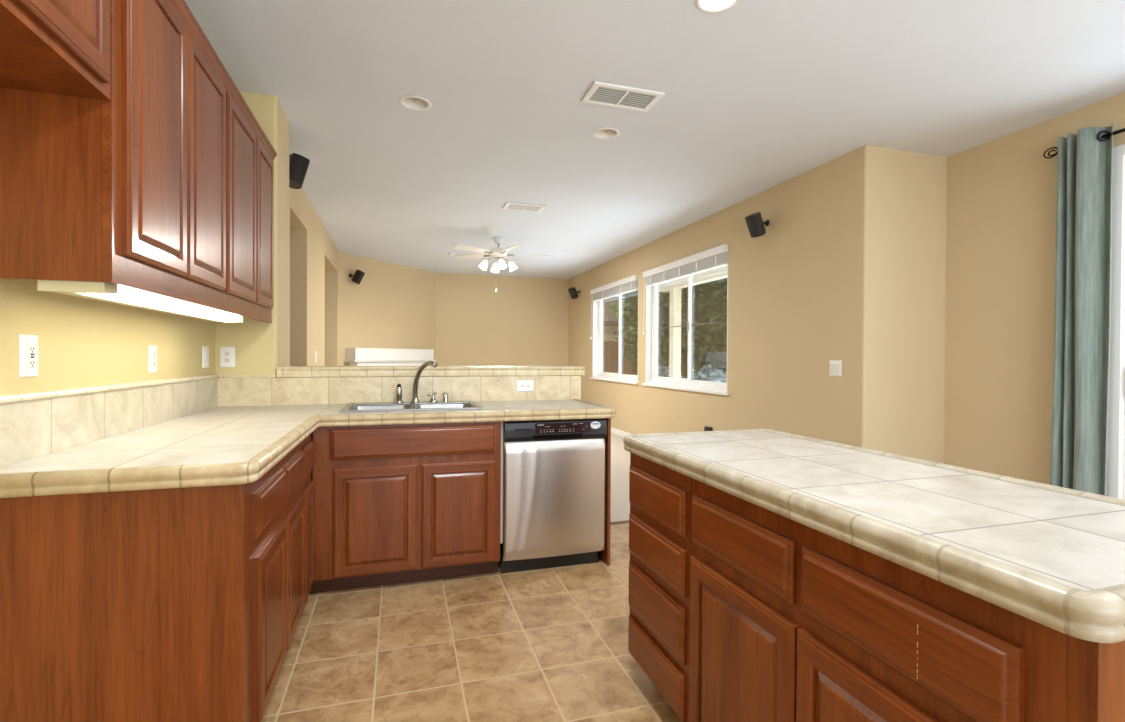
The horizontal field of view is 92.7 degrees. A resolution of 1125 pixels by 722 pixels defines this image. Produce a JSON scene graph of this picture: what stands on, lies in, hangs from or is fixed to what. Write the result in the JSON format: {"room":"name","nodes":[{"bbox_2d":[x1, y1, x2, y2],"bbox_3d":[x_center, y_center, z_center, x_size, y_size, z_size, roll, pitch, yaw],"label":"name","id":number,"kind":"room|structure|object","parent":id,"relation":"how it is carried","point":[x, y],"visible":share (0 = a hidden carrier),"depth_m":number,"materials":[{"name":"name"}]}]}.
{"room":"kitchen","nodes":[
{"label":"kitchen","id":0,"kind":"room"},
{"bbox_2d":[0,278,214,394],"bbox_3d":[-1.230,-0.178,0.230,0.180,2.740,6.760,0,0,-17],"label":"wall","id":1,"kind":"structure","parent":0,"point":[83,342],"depth_m":1.83,"materials":[{"name":"yellow paint"}]},
{"bbox_2d":[19,334,37,376],"bbox_3d":[-1.529,-0.015,1.542,0.011,0.122,0.075,0,0,-17],"label":"wall outlet","id":2,"kind":"object","parent":1,"relation":"attached to","point":[28,344],"visible":1,"depth_m":1.53,"materials":[{"name":"white plastic"}]},
{"bbox_2d":[26,344,35,367],"bbox_3d":[-1.527,-0.015,1.542,0.005,0.068,0.035,0,0,-17],"label":"receptacle","id":3,"kind":"object","parent":2,"relation":"attached to","point":[30,348],"depth_m":1.54,"materials":[{"name":"white plastic"}]},
{"bbox_2d":[0,0,110,99],"bbox_3d":[-1.172,-0.943,0.918,0.322,0.527,0.936,0,0,-17],"label":"upper cabinet","id":4,"kind":"object","parent":1,"relation":"attached to","point":[63,47],"visible":1,"depth_m":1.24,"materials":[{"name":"brown wood"}]},
{"bbox_2d":[0,374,219,466],"bbox_3d":[-1.725,0.179,2.204,0.022,0.188,1.899,0,0,-17],"label":"backsplash","id":5,"kind":"structure","parent":1,"relation":"attached to","point":[32,424],"depth_m":1.82,"materials":[{"name":"tile"}]},
{"bbox_2d":[0,0,229,310],"bbox_3d":[-1.444,-0.714,1.812,0.322,1.003,0.924,0,0,-17],"label":"upper cabinet","id":6,"kind":"object","parent":1,"relation":"attached to","point":[127,190],"visible":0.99,"depth_m":1.48,"materials":[{"name":"brown wood"}]},
{"bbox_2d":[37,280,242,322],"bbox_3d":[-1.469,-0.222,2.026,0.143,0.072,1.319,0,0,-17],"label":"light","id":7,"kind":"object","parent":6,"relation":"attached to","point":[102,291],"visible":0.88,"depth_m":1.63,"materials":[{"name":"beige plastic"}]},
{"bbox_2d":[148,345,156,372],"bbox_3d":[-1.766,-0.008,2.316,0.010,0.118,0.072,0,0,-17],"label":"wall outlet","id":8,"kind":"object","parent":1,"relation":"attached to","point":[152,350],"visible":1,"depth_m":2.30,"materials":[{"name":"white plastic"}]},
{"bbox_2d":[202,346,208,367],"bbox_3d":[-1.958,-0.022,2.948,0.010,0.118,0.085,0,0,-17],"label":"light switch","id":9,"kind":"object","parent":1,"relation":"attached to","point":[205,349],"visible":1,"depth_m":2.93,"materials":[{"name":"white plastic"}]},
{"bbox_2d":[217,77,276,322],"bbox_3d":[-1.713,-0.722,2.696,0.322,1.003,0.921,0,0,-17],"label":"upper cabinet","id":10,"kind":"object","parent":1,"relation":"attached to","point":[250,155],"visible":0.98,"depth_m":2.60,"materials":[{"name":"brown wood"}]},
{"bbox_2d":[215,91,288,377],"bbox_3d":[-1.916,-0.207,3.345,0.320,2.740,0.400,0,0,-17],"label":"wall","id":11,"kind":"structure","parent":0,"point":[261,347],"depth_m":3.19,"materials":[{"name":"yellow paint"}]},
{"bbox_2d":[220,347,234,366],"bbox_3d":[-1.950,-0.023,3.123,0.076,0.118,0.010,0,0,-17],"label":"wall outlet","id":12,"kind":"object","parent":11,"relation":"attached to","point":[227,354],"visible":1,"depth_m":3.12,"materials":[{"name":"white plastic"}]},
{"bbox_2d":[289,187,338,365],"bbox_3d":[-2.806,-0.231,5.685,0.340,2.740,4.595,0,0,-17],"label":"wall","id":13,"kind":"structure","parent":0,"point":[313,255],"depth_m":5.48,"materials":[{"name":"beige paint"}]},
{"bbox_2d":[289,153,309,188],"bbox_3d":[-1.947,-1.368,3.847,0.141,0.232,0.247,1,1,41],"label":"wall speaker","id":14,"kind":"object","parent":13,"relation":"attached to","point":[298,164],"visible":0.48,"depth_m":3.83,"materials":[{"name":"black plastic"}]},
{"bbox_2d":[292,160,309,188],"bbox_3d":[-1.894,-1.353,3.911,0.133,0.203,0.083,1,1,37],"label":"grille","id":15,"kind":"object","parent":14,"relation":"attached to","point":[299,167],"depth_m":3.83,"materials":[{"name":"black"}]},
{"bbox_2d":[277,376,451,479],"bbox_3d":[-0.817,0.634,3.563,1.915,1.066,0.160,0,0,-17],"label":"wall","id":16,"kind":"structure","parent":0,"point":[437,376],"depth_m":3.27,"materials":[{"name":"beige paint"}]},
{"bbox_2d":[217,375,580,406],"bbox_3d":[-0.934,0.177,3.429,2.220,0.180,0.018,0,0,-17],"label":"backsplash","id":17,"kind":"structure","parent":16,"relation":"attached to","point":[243,390],"depth_m":3.35,"materials":[{"name":"tile"}]},
{"bbox_2d":[516,380,533,391],"bbox_3d":[-0.252,0.169,3.627,0.118,0.074,0.010,0,0,-17],"label":"wall outlet","id":18,"kind":"object","parent":17,"relation":"attached to","point":[526,385],"visible":1,"depth_m":3.62,"materials":[{"name":"white plastic"}]},
{"bbox_2d":[276,366,584,376],"bbox_3d":[-0.812,0.067,3.599,1.933,0.064,0.302,0,0,-17],"label":"bar ledge","id":19,"kind":"object","parent":16,"relation":"on","point":[282,371],"visible":1,"depth_m":3.44,"materials":[{"name":"tile"}]},
{"bbox_2d":[610,520,628,523],"bbox_3d":[1.073,1.168,4.083,1.976,0.008,0.035,0,0,-17],"label":"trim","id":20,"kind":"structure","parent":16,"relation":"attached to","point":[625,521],"depth_m":3.87,"materials":[{"name":"white wood"}]},
{"bbox_2d":[338,251,435,365],"bbox_3d":[-2.883,-0.258,8.963,0.120,2.740,2.237,1,1,26],"label":"wall","id":21,"kind":"structure","parent":0,"point":[393,306],"depth_m":8.76,"materials":[{"name":"beige paint"}]},
{"bbox_2d":[349,269,364,283],"bbox_3d":[-3.103,-1.266,8.090,0.238,0.224,0.134,0,0,-8],"label":"wall speaker","id":22,"kind":"object","parent":21,"relation":"attached to","point":[357,277],"visible":1,"depth_m":8.04,"materials":[{"name":"black plastic"}]},
{"bbox_2d":[261,433,681,721],"bbox_3d":[-0.314,1.226,3.941,6.700,0.120,13.300,0,0,-17],"label":"floor","id":23,"kind":"structure","parent":0,"point":[546,644],"depth_m":2.18,"materials":[{"name":"tile"}]},
{"bbox_2d":[0,443,304,721],"bbox_3d":[-1.292,0.754,1.827,0.625,0.850,0.910,0,0,-17],"label":"base cabinet","id":24,"kind":"object","parent":23,"relation":"on","point":[172,604],"visible":0.94,"depth_m":1.42,"materials":[{"name":"brown wood"}]},
{"bbox_2d":[0,399,615,497],"bbox_3d":[-0.674,0.297,2.508,2.210,0.058,1.931,0,0,-17],"label":"countertop","id":25,"kind":"structure","parent":24,"relation":"on","point":[230,445],"depth_m":1.79,"materials":[{"name":"tile"}]},
{"bbox_2d":[339,401,482,411],"bbox_3d":[-0.883,0.354,3.166,0.755,0.188,0.495,0,0,-17],"label":"sink","id":26,"kind":"object","parent":25,"relation":"in","point":[424,405],"visible":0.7,"depth_m":3.25,"materials":[{"name":"silver metal"}]},
{"bbox_2d":[395,384,402,402],"bbox_3d":[-1.011,0.200,3.321,0.052,0.117,0.052,0,0,-17],"label":"sprayer","id":27,"kind":"object","parent":26,"relation":"on","point":[398,388],"visible":1,"depth_m":3.31,"materials":[{"name":"silver metal"}]},
{"bbox_2d":[410,361,437,402],"bbox_3d":[-0.840,0.129,3.277,0.273,0.262,0.060,1,1,42],"label":"faucet","id":28,"kind":"object","parent":26,"relation":"on","point":[415,399],"visible":1,"depth_m":3.31,"materials":[{"name":"silver metal"}]},
{"bbox_2d":[427,393,436,401],"bbox_3d":[-0.822,0.229,3.379,0.067,0.060,0.054,0,0,-17],"label":"valve","id":29,"kind":"object","parent":26,"relation":"on","point":[433,399],"visible":1,"depth_m":3.37,"materials":[{"name":"silver metal"}]},
{"bbox_2d":[442,393,448,401],"bbox_3d":[-0.742,0.230,3.404,0.042,0.058,0.042,0,0,-17],"label":"air gap","id":30,"kind":"object","parent":26,"relation":"on","point":[445,395],"visible":1,"depth_m":3.39,"materials":[{"name":"silver metal"}]},
{"bbox_2d":[301,433,313,602],"bbox_3d":[-1.468,0.748,2.405,0.625,0.850,0.294,0,0,-17],"label":"base cabinet","id":31,"kind":"object","parent":23,"relation":"on","point":[307,485],"visible":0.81,"depth_m":2.45,"materials":[{"name":"brown wood"}]},
{"bbox_2d":[344,348,435,365],"bbox_3d":[-2.769,0.457,8.817,0.218,1.315,1.865,1,1,26],"label":"fireplace mantel","id":32,"kind":"object","parent":23,"relation":"on","point":[354,356],"visible":0.46,"depth_m":8.57,"materials":[{"name":"white paint"}]},
{"bbox_2d":[309,422,500,593],"bbox_3d":[-0.917,0.745,3.076,1.010,0.850,0.705,0,0,-17],"label":"base cabinet","id":33,"kind":"object","parent":23,"relation":"on","point":[394,504],"visible":0.91,"depth_m":2.75,"materials":[{"name":"brown wood"}]},
{"bbox_2d":[500,418,606,572],"bbox_3d":[-0.130,0.747,3.284,0.609,0.850,0.654,0,0,-17],"label":"dishwasher","id":34,"kind":"object","parent":23,"relation":"on","point":[552,472],"visible":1,"depth_m":2.98,"materials":[{"name":"silver metal"}]},
{"bbox_2d":[597,418,610,565],"bbox_3d":[0.167,0.748,3.413,0.016,0.850,0.696,0,0,-17],"label":"cabinet end panel","id":35,"kind":"object","parent":23,"relation":"on","point":[604,555],"visible":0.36,"depth_m":3.08,"materials":[{"name":"brown wood"}]},
{"bbox_2d":[628,452,690,721],"bbox_3d":[0.579,0.762,1.890,0.588,0.850,0.439,0,0,-17],"label":"base cabinet","id":36,"kind":"object","parent":23,"relation":"on","point":[659,495],"visible":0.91,"depth_m":1.74,"materials":[{"name":"brown wood"}]},
{"bbox_2d":[689,478,1124,721],"bbox_3d":[0.785,0.769,1.214,0.588,0.850,0.971,0,0,-17],"label":"base cabinet","id":37,"kind":"object","parent":23,"relation":"on","point":[791,621],"visible":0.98,"depth_m":1.01,"materials":[{"name":"brown wood"}]},
{"bbox_2d":[623,429,1124,642],"bbox_3d":[0.746,0.313,1.435,0.663,0.058,1.460,0,0,-17],"label":"countertop","id":38,"kind":"structure","parent":37,"relation":"on","point":[1051,556],"depth_m":1.04,"materials":[{"name":"tile"}]},
{"bbox_2d":[436,273,567,365],"bbox_3d":[-1.058,-0.261,10.416,2.800,2.740,0.150,0,0,-17],"label":"wall","id":39,"kind":"structure","parent":0,"point":[524,322],"depth_m":10.29,"materials":[{"name":"beige paint"}]},
{"bbox_2d":[184,0,1124,278],"bbox_3d":[-0.300,-1.644,3.917,6.700,0.140,13.300,0,0,-17],"label":"ceiling","id":40,"kind":"structure","parent":0,"point":[760,95],"depth_m":3.13,"materials":[{"name":"white paint"}]},
{"bbox_2d":[399,96,431,110],"bbox_3d":[-0.894,-1.635,3.266,0.189,0.140,0.189,0,0,-17],"label":"recessed light","id":41,"kind":"object","parent":40,"relation":"in","point":[417,103],"visible":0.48,"depth_m":3.32,"materials":[{"name":"white paint"}]},
{"bbox_2d":[453,237,548,291],"bbox_3d":[-0.800,-1.249,6.989,1.274,0.704,1.289,0,0,-17],"label":"ceiling fan","id":42,"kind":"object","parent":40,"relation":"hanging from","point":[498,253],"visible":1,"depth_m":6.94,"materials":[{"name":"white"}]},
{"bbox_2d":[502,202,545,212],"bbox_3d":[-0.399,-1.580,5.521,0.405,0.013,0.255,0,0,-17],"label":"ceiling vent","id":43,"kind":"object","parent":40,"relation":"in","point":[513,206],"visible":1,"depth_m":5.51,"materials":[{"name":"white metal"}]},
{"bbox_2d":[592,127,619,138],"bbox_3d":[0.299,-1.633,3.692,0.189,0.140,0.189,0,0,-17],"label":"recessed light","id":44,"kind":"object","parent":40,"relation":"in","point":[606,132],"visible":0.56,"depth_m":3.75,"materials":[{"name":"white paint"}]},
{"bbox_2d":[581,81,664,111],"bbox_3d":[0.353,-1.557,3.171,0.435,0.013,0.240,0,0,-17],"label":"ceiling vent","id":45,"kind":"object","parent":40,"relation":"in","point":[599,93],"visible":1,"depth_m":3.16,"materials":[{"name":"white metal"}]},
{"bbox_2d":[696,0,739,12],"bbox_3d":[0.668,-1.619,2.299,0.189,0.140,0.189,0,0,-17],"label":"recessed light","id":46,"kind":"object","parent":40,"relation":"in","point":[709,6],"visible":1,"depth_m":2.36,"materials":[{"name":"white paint"}]},
{"bbox_2d":[568,145,887,451],"bbox_3d":[1.244,-0.224,7.317,0.200,2.740,7.120,0,0,-17],"label":"wall","id":47,"kind":"structure","parent":0,"point":[805,294],"depth_m":4.64,"materials":[{"name":"beige paint"}]},
{"bbox_2d":[568,287,579,298],"bbox_3d":[0.217,-1.260,9.967,0.132,0.226,0.244,1,1,44],"label":"wall speaker","id":48,"kind":"object","parent":47,"relation":"attached to","point":[573,293],"visible":1,"depth_m":9.92,"materials":[{"name":"black plastic"}]},
{"bbox_2d":[568,289,575,298],"bbox_3d":[0.174,-1.234,9.923,0.125,0.174,0.121,1,1,42],"label":"grille","id":49,"kind":"object","parent":48,"relation":"attached to","point":[572,292],"depth_m":9.90,"materials":[{"name":"black"}]},
{"bbox_2d":[590,294,638,384],"bbox_3d":[0.859,-0.447,8.473,0.205,1.538,1.920,0,0,-17],"label":"window","id":50,"kind":"structure","parent":47,"relation":"in","point":[597,374],"depth_m":9.29,"materials":[{"name":"white paint"}]},
{"bbox_2d":[590,275,637,338],"bbox_3d":[0.796,-0.795,8.459,0.095,0.858,1.869,0,0,-17],"label":"window blind","id":51,"kind":"object","parent":50,"relation":"attached to","point":[629,284],"visible":0.93,"depth_m":8.31,"materials":[{"name":"white paint"}]},
{"bbox_2d":[611,427,629,436],"bbox_3d":[1.135,1.103,7.297,0.014,0.085,7.120,0,0,-17],"label":"baseboard","id":52,"kind":"structure","parent":47,"relation":"attached to","point":[613,430],"depth_m":8.20,"materials":[{"name":"white paint"}]},
{"bbox_2d":[642,257,728,394],"bbox_3d":[1.479,-0.427,6.436,0.205,1.538,1.980,0,0,-17],"label":"window","id":53,"kind":"structure","parent":47,"relation":"in","point":[651,378],"depth_m":6.87,"materials":[{"name":"white paint"}]},
{"bbox_2d":[643,244,727,334],"bbox_3d":[1.416,-0.775,6.422,0.095,0.858,1.929,0,0,-17],"label":"window blind","id":54,"kind":"object","parent":53,"relation":"attached to","point":[716,257],"visible":0.97,"depth_m":6.19,"materials":[{"name":"white paint"}]},
{"bbox_2d":[704,426,712,430],"bbox_3d":[1.574,0.749,5.796,0.048,0.073,0.100,0,0,-17],"label":"plug adapter","id":55,"kind":"object","parent":47,"relation":"attached to","point":[706,428],"visible":0.56,"depth_m":5.76,"materials":[{"name":"black plastic"}]},
{"bbox_2d":[745,212,769,237],"bbox_3d":[1.767,-1.231,4.864,0.245,0.226,0.128,0,1,-37],"label":"wall speaker","id":56,"kind":"object","parent":47,"relation":"attached to","point":[754,221],"visible":1,"depth_m":4.81,"materials":[{"name":"black plastic"}]},
{"bbox_2d":[745,215,762,237],"bbox_3d":[1.717,-1.206,4.826,0.119,0.176,0.125,0,1,-37],"label":"grille","id":57,"kind":"object","parent":56,"relation":"attached to","point":[754,223],"depth_m":4.81,"materials":[{"name":"black"}]},
{"bbox_2d":[829,361,841,375],"bbox_3d":[2.101,0.056,4.136,0.010,0.118,0.116,0,0,-17],"label":"light switch","id":58,"kind":"object","parent":47,"relation":"attached to","point":[835,366],"visible":1,"depth_m":4.13,"materials":[{"name":"white plastic"}]},
{"bbox_2d":[885,148,946,463],"bbox_3d":[2.720,-0.191,4.150,0.780,2.740,0.200,0,0,-17],"label":"wall","id":59,"kind":"structure","parent":0,"point":[917,182],"depth_m":4.02,"materials":[{"name":"beige paint"}]},
{"bbox_2d":[944,92,1124,484],"bbox_3d":[3.882,-0.162,1.326,0.200,2.740,5.880,0,0,-17],"label":"wall","id":60,"kind":"structure","parent":0,"point":[1001,214],"depth_m":3.71,"materials":[{"name":"beige paint"}]},
{"bbox_2d":[1043,128,1124,158],"bbox_3d":[3.467,-1.293,2.183,0.098,0.067,2.581,0,0,-17],"label":"curtain rod","id":61,"kind":"object","parent":60,"relation":"attached to","point":[1123,129],"visible":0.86,"depth_m":3.12,"materials":[{"name":"black metal"}]},
{"bbox_2d":[1050,122,1112,495],"bbox_3d":[3.107,-0.106,3.209,0.139,2.530,0.263,0,0,-17],"label":"curtain","id":62,"kind":"object","parent":61,"relation":"hanging from","point":[1083,281],"visible":0.79,"depth_m":3.16,"materials":[{"name":"green fabric"}]},
{"bbox_2d":[1106,144,1124,498],"bbox_3d":[3.570,-0.021,2.257,0.156,2.440,1.940,0,0,-17],"label":"door","id":63,"kind":"structure","parent":60,"relation":"in","point":[1115,479],"depth_m":3.12,"materials":[{"name":"white paint"}]},
{"label":"outside","id":64,"kind":"structure","parent":0,"visible":0},
{"bbox_3d":[12.277,1.298,18.383,25.800,0.120,52.000,0,0,-17],"label":"ground","id":65,"kind":"structure","parent":64,"visible":0},
{"bbox_2d":[603,296,626,340],"bbox_3d":[-0.606,-1.276,28.967,7.900,4.730,7.200,0,0,-17],"label":"neighbor house","id":66,"kind":"structure","parent":65,"relation":"on","point":[610,323],"depth_m":26.87,"materials":[{"name":"paint"}]},
{"bbox_2d":[603,341,634,374],"bbox_3d":[2.996,0.142,22.786,10.600,2.030,0.150,0,0,-17],"label":"fence","id":67,"kind":"object","parent":65,"relation":"on","point":[610,348],"visible":0.03,"depth_m":22.56,"materials":[{"name":"brown wood"}]},
{"bbox_2d":[609,301,637,340],"bbox_3d":[3.335,-0.854,24.658,2.574,4.011,2.618,0,0,-17],"label":"tree","id":68,"kind":"object","parent":65,"relation":"on","point":[627,326],"visible":0.16,"depth_m":24.38,"materials":[{"name":"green plant"}]},
{"bbox_2d":[621,290,686,374],"bbox_3d":[3.508,-1.868,19.061,3.110,6.197,2.948,0,0,-17],"label":"tree","id":69,"kind":"object","parent":65,"relation":"on","point":[631,298],"visible":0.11,"depth_m":18.50,"materials":[{"name":"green plant"}]},
{"bbox_2d":[658,365,683,377],"bbox_3d":[2.459,0.655,13.204,1.214,1.156,1.236,0,0,-17],"label":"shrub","id":70,"kind":"object","parent":65,"relation":"on","point":[666,371],"visible":0.06,"depth_m":12.99,"materials":[{"name":"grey plant"}]},
{"bbox_2d":[658,278,726,380],"bbox_3d":[4.349,-1.612,15.345,3.591,5.685,3.854,0,0,-17],"label":"tree","id":71,"kind":"object","parent":65,"relation":"on","point":[709,299],"visible":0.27,"depth_m":14.56,"materials":[{"name":"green plant"}]},
{"bbox_2d":[659,265,726,377],"bbox_3d":[2.412,-0.270,8.101,2.470,3.090,7.100,0,0,-17],"label":"patio cover","id":72,"kind":"object","parent":65,"relation":"on","point":[674,286],"visible":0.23,"depth_m":11.07,"materials":[{"name":"beige"}]},
{"bbox_2d":[686,364,726,381],"bbox_3d":[3.221,0.663,11.746,1.229,1.171,1.252,0,0,-17],"label":"shrub","id":73,"kind":"object","parent":65,"relation":"on","point":[695,376],"visible":0.17,"depth_m":11.69,"materials":[{"name":"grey plant"}]},
{"bbox_2d":[714,373,726,382],"bbox_3d":[3.354,0.696,10.234,1.215,1.133,1.199,0,0,-17],"label":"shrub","id":74,"kind":"object","parent":65,"relation":"on","point":[722,378],"visible":0.04,"depth_m":10.26,"materials":[{"name":"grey plant"}]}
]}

